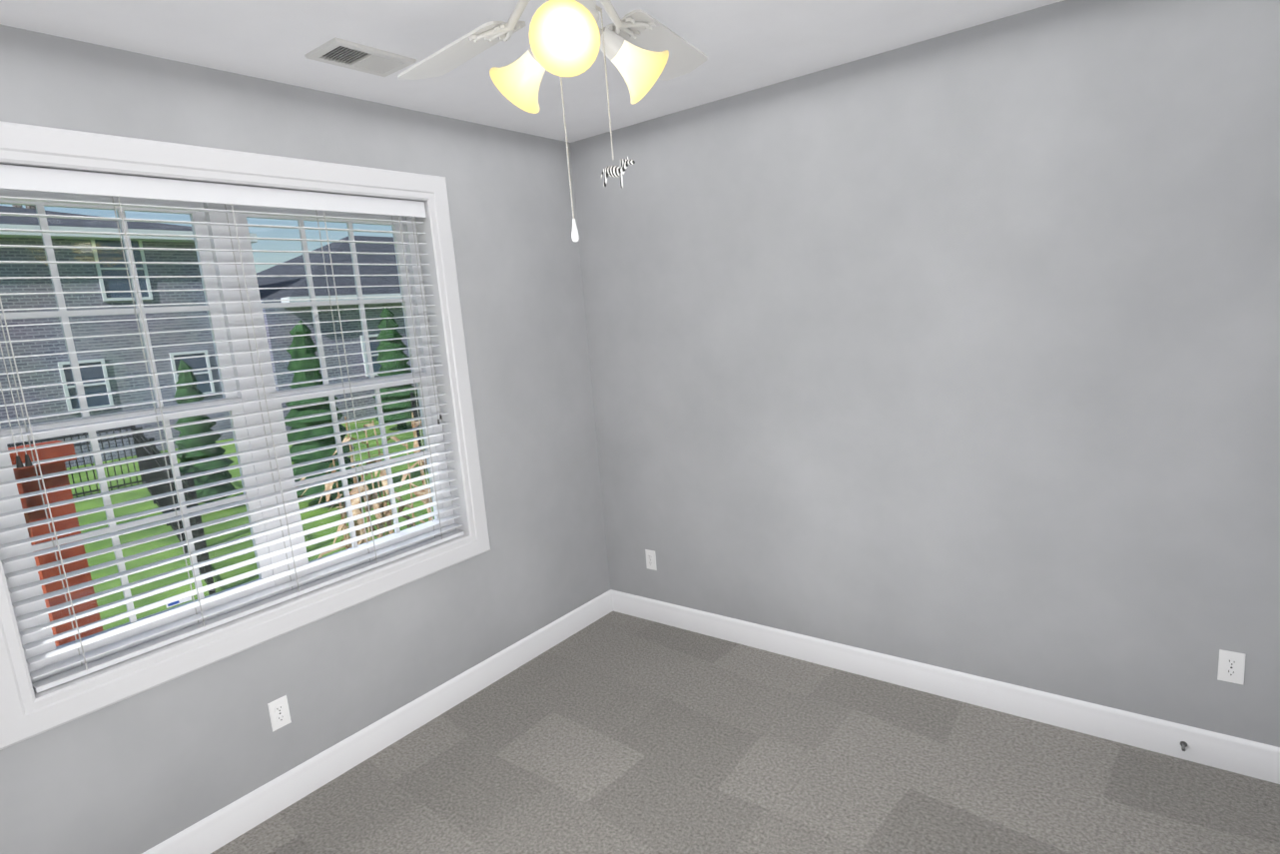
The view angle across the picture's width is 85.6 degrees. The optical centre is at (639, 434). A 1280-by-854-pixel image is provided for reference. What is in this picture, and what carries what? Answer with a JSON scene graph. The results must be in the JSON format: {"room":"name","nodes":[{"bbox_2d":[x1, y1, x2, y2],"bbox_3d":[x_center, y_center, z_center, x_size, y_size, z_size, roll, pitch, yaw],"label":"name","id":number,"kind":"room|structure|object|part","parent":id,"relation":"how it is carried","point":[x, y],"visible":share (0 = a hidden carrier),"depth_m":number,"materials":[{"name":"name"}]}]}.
{"room":"empty bedroom","nodes":[
{"label":"empty bedroom","id":0,"kind":"room"},
{"bbox_2d":[0,23,611,853],"bbox_3d":[-1.404,0.067,2.665,0.160,2.700,3.814,3,13,37],"label":"wall","id":1,"kind":"structure","parent":0,"point":[144,771],"depth_m":2.88,"materials":[{"name":"grey paint"}]},
{"bbox_2d":[0,120,490,749],"bbox_3d":[-1.429,-0.126,2.598,0.180,1.760,1.840,3,13,37],"label":"window","id":2,"kind":"structure","parent":1,"relation":"in","point":[219,320],"depth_m":2.54,"materials":[{"name":"white plastic"}]},
{"bbox_2d":[167,600,179,606],"bbox_3d":[-1.645,0.587,2.434,0.001,0.027,0.035,3,13,37],"label":"window sticker","id":3,"kind":"object","parent":2,"relation":"attached to","point":[173,603],"visible":0.36,"depth_m":2.43,"materials":[{"name":"blue"}]},
{"bbox_2d":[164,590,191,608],"bbox_3d":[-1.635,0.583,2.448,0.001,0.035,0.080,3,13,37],"label":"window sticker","id":4,"kind":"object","parent":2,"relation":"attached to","point":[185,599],"visible":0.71,"depth_m":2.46,"materials":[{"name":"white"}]},
{"bbox_2d":[0,163,464,692],"bbox_3d":[-1.403,-0.125,2.578,0.074,1.536,1.612,3,13,37],"label":"window blinds","id":5,"kind":"object","parent":2,"relation":"attached to","point":[12,177],"visible":0.98,"depth_m":2.42,"materials":[{"name":"white plastic"}]},
{"bbox_2d":[267,694,291,731],"bbox_3d":[-1.375,1.064,2.638,0.007,0.115,0.070,3,13,37],"label":"electrical outlet","id":6,"kind":"object","parent":1,"relation":"attached to","point":[279,711],"visible":1,"depth_m":2.63,"materials":[{"name":"white plastic"}]},
{"bbox_2d":[141,589,613,853],"bbox_3d":[-1.235,1.332,2.835,0.015,0.130,3.534,3,13,37],"label":"baseboard","id":7,"kind":"structure","parent":1,"relation":"attached to","point":[270,799],"depth_m":2.92,"materials":[{"name":"white wood"}]},
{"bbox_2d":[0,0,1063,142],"bbox_3d":[-0.163,-1.241,1.384,3.567,0.120,3.814,3,13,37],"label":"ceiling","id":8,"kind":"structure","parent":0,"point":[744,46],"depth_m":2.36,"materials":[{"name":"paint"}]},
{"bbox_2d":[304,36,416,76],"bbox_3d":[-0.953,-1.286,2.367,0.195,0.011,0.300,3,13,37],"label":"ceiling vent","id":9,"kind":"object","parent":8,"relation":"in","point":[335,51],"visible":1,"depth_m":2.35,"materials":[{"name":"white metal"}]},
{"bbox_2d":[397,0,707,242],"bbox_3d":[-0.150,-0.808,1.505,1.248,0.773,1.257,3,13,37],"label":"ceiling fan","id":10,"kind":"object","parent":8,"relation":"hanging from","point":[642,51],"visible":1,"depth_m":1.51,"materials":[{"name":"white metal"}]},
{"bbox_3d":[-0.250,-0.808,1.540,0.106,0.134,0.134,-39,-11,33],"label":"lamp shade","id":11,"kind":"part","parent":10,"relation":"part of","materials":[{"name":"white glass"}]},
{"bbox_3d":[-0.142,-0.780,1.337,0.134,0.134,0.106,-4,44,3],"label":"lamp shade","id":12,"kind":"part","parent":10,"relation":"part of","materials":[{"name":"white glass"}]},
{"bbox_3d":[-0.143,-0.782,1.340,0.058,0.058,0.092,-4,44,3],"label":"bulb","id":13,"kind":"part","parent":10,"relation":"part of","materials":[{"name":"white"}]},
{"bbox_3d":[-0.019,-0.824,1.528,0.106,0.134,0.134,29,-7,-28],"label":"lamp shade","id":14,"kind":"part","parent":10,"relation":"part of","materials":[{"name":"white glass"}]},
{"bbox_2d":[210,611,1279,853],"bbox_3d":[0.056,1.528,1.876,3.567,0.120,3.814,3,13,37],"label":"floor","id":15,"kind":"structure","parent":0,"point":[614,733],"depth_m":2.63,"materials":[{"name":"carpet"}]},
{"bbox_2d":[570,0,1279,746],"bbox_3d":[1.065,-0.197,3.047,3.267,2.700,0.140,3,13,37],"label":"wall","id":16,"kind":"structure","parent":0,"point":[960,349],"depth_m":2.73,"materials":[{"name":"grey paint"}]},
{"bbox_2d":[644,549,656,570],"bbox_3d":[0.061,0.717,3.953,0.070,0.115,0.007,3,13,37],"label":"electrical outlet","id":17,"kind":"object","parent":16,"relation":"attached to","point":[650,559],"visible":1,"depth_m":3.95,"materials":[{"name":"white plastic"}]},
{"bbox_2d":[613,590,1279,783],"bbox_3d":[1.130,1.080,3.203,3.237,0.130,0.015,3,13,37],"label":"baseboard","id":18,"kind":"structure","parent":16,"relation":"attached to","point":[1238,755],"depth_m":2.92,"materials":[{"name":"white wood"}]},
{"bbox_2d":[1180,740,1187,750],"bbox_3d":[1.981,1.137,2.518,0.022,0.022,0.038,3,13,37],"label":"stub","id":19,"kind":"object","parent":18,"relation":"attached to","point":[1183,744],"visible":1,"depth_m":2.52,"materials":[{"name":"silver metal"}]},
{"bbox_2d":[1217,648,1246,684],"bbox_3d":[2.065,0.813,2.413,0.070,0.115,0.007,3,13,37],"label":"electrical outlet","id":20,"kind":"object","parent":16,"relation":"attached to","point":[1231,666],"visible":1,"depth_m":2.41,"materials":[{"name":"white plastic"}]},
{"label":"outside","id":21,"kind":"structure","parent":0,"visible":0},
{"bbox_2d":[65,417,434,630],"bbox_3d":[-23.004,0.326,23.738,120.000,0.200,150.000,3,13,37],"label":"ground","id":22,"kind":"structure","parent":21,"point":[100,516],"depth_m":9.83,"materials":[{"name":"green plant"}]},
{"bbox_2d":[11,204,35,209],"bbox_3d":[-23.091,-8.565,26.320,6.274,16.385,9.797,3,13,37],"label":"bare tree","id":23,"kind":"object","parent":22,"relation":"on","point":[27,207],"depth_m":25.56,"materials":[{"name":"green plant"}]},
{"bbox_2d":[7,440,103,645],"bbox_3d":[-3.268,1.122,3.832,0.320,2.110,0.500,3,13,37],"label":"post","id":24,"kind":"object","parent":22,"relation":"on","point":[60,480],"depth_m":3.75,"materials":[{"name":"red brick"}]},
{"bbox_2d":[173,359,235,509],"bbox_3d":[-6.909,0.027,10.791,0.834,2.400,0.845,3,13,37],"label":"evergreen tree","id":25,"kind":"object","parent":22,"relation":"on","point":[205,440],"depth_m":10.62,"materials":[{"name":"green plant"}]},
{"bbox_2d":[0,237,419,467],"bbox_3d":[-16.387,-2.522,20.478,12.200,5.500,46.000,3,13,37],"label":"building","id":26,"kind":"structure","parent":22,"relation":"on","point":[125,339],"depth_m":17.18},
{"bbox_2d":[62,361,109,409],"bbox_3d":[-13.270,-1.182,16.563,0.019,1.050,0.750,3,13,37],"label":"glass","id":27,"kind":"object","parent":26,"relation":"attached to","point":[86,373],"depth_m":16.62,"materials":[{"name":"blue"}]},
{"bbox_2d":[94,239,148,297],"bbox_3d":[-12.757,-4.080,17.017,0.019,1.400,0.900,3,13,37],"label":"glass","id":28,"kind":"object","parent":26,"relation":"attached to","point":[110,255],"depth_m":16.94,"materials":[{"name":"blue"}]},
{"bbox_2d":[173,352,211,392],"bbox_3d":[-11.881,-1.609,18.345,0.019,1.050,0.750,3,13,37],"label":"glass","id":29,"kind":"object","parent":26,"relation":"attached to","point":[201,360],"depth_m":18.46,"materials":[{"name":"blue"}]},
{"bbox_2d":[0,205,400,298],"bbox_3d":[-16.589,-5.075,20.025,13.100,3.300,46.900,3,13,37],"label":"roof","id":30,"kind":"structure","parent":26,"relation":"on","point":[277,270],"depth_m":21.43,"materials":[{"name":"grey"}]},
{"bbox_2d":[0,223,401,411],"bbox_3d":[-11.875,-2.720,16.913,1.670,4.569,46.900,3,13,37],"label":"trim","id":31,"kind":"structure","parent":26,"relation":"attached to","point":[95,253],"depth_m":16.86,"materials":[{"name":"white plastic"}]},
{"bbox_2d":[369,336,381,372],"bbox_3d":[-8.091,-2.451,21.254,0.019,1.100,0.800,3,13,37],"label":"glass","id":32,"kind":"object","parent":26,"relation":"attached to","point":[373,345],"depth_m":21.18,"materials":[{"name":"blue"}]},
{"bbox_2d":[6,392,426,595],"bbox_3d":[-8.619,1.412,6.852,9.456,1.320,16.879,3,13,37],"label":"fence","id":33,"kind":"object","parent":22,"relation":"on","point":[151,449],"depth_m":10.70,"materials":[{"name":"black"}]},
{"bbox_2d":[284,319,361,506],"bbox_3d":[-4.963,-0.304,10.498,1.126,2.850,1.142,3,13,37],"label":"evergreen tree","id":34,"kind":"object","parent":22,"relation":"on","point":[314,409],"depth_m":10.20,"materials":[{"name":"green plant"}]},
{"bbox_2d":[295,412,432,558],"bbox_3d":[-1.924,0.838,5.221,1.003,1.977,1.287,3,13,37],"label":"dry shrub","id":35,"kind":"object","parent":22,"relation":"on","point":[328,485],"depth_m":5.07,"materials":[{"name":"beige plant"}]},
{"bbox_2d":[372,307,420,429],"bbox_3d":[-6.407,-1.709,18.047,1.325,3.200,1.397,3,13,37],"label":"evergreen tree","id":36,"kind":"object","parent":22,"relation":"on","point":[383,355],"depth_m":17.74,"materials":[{"name":"green plant"}]}
]}

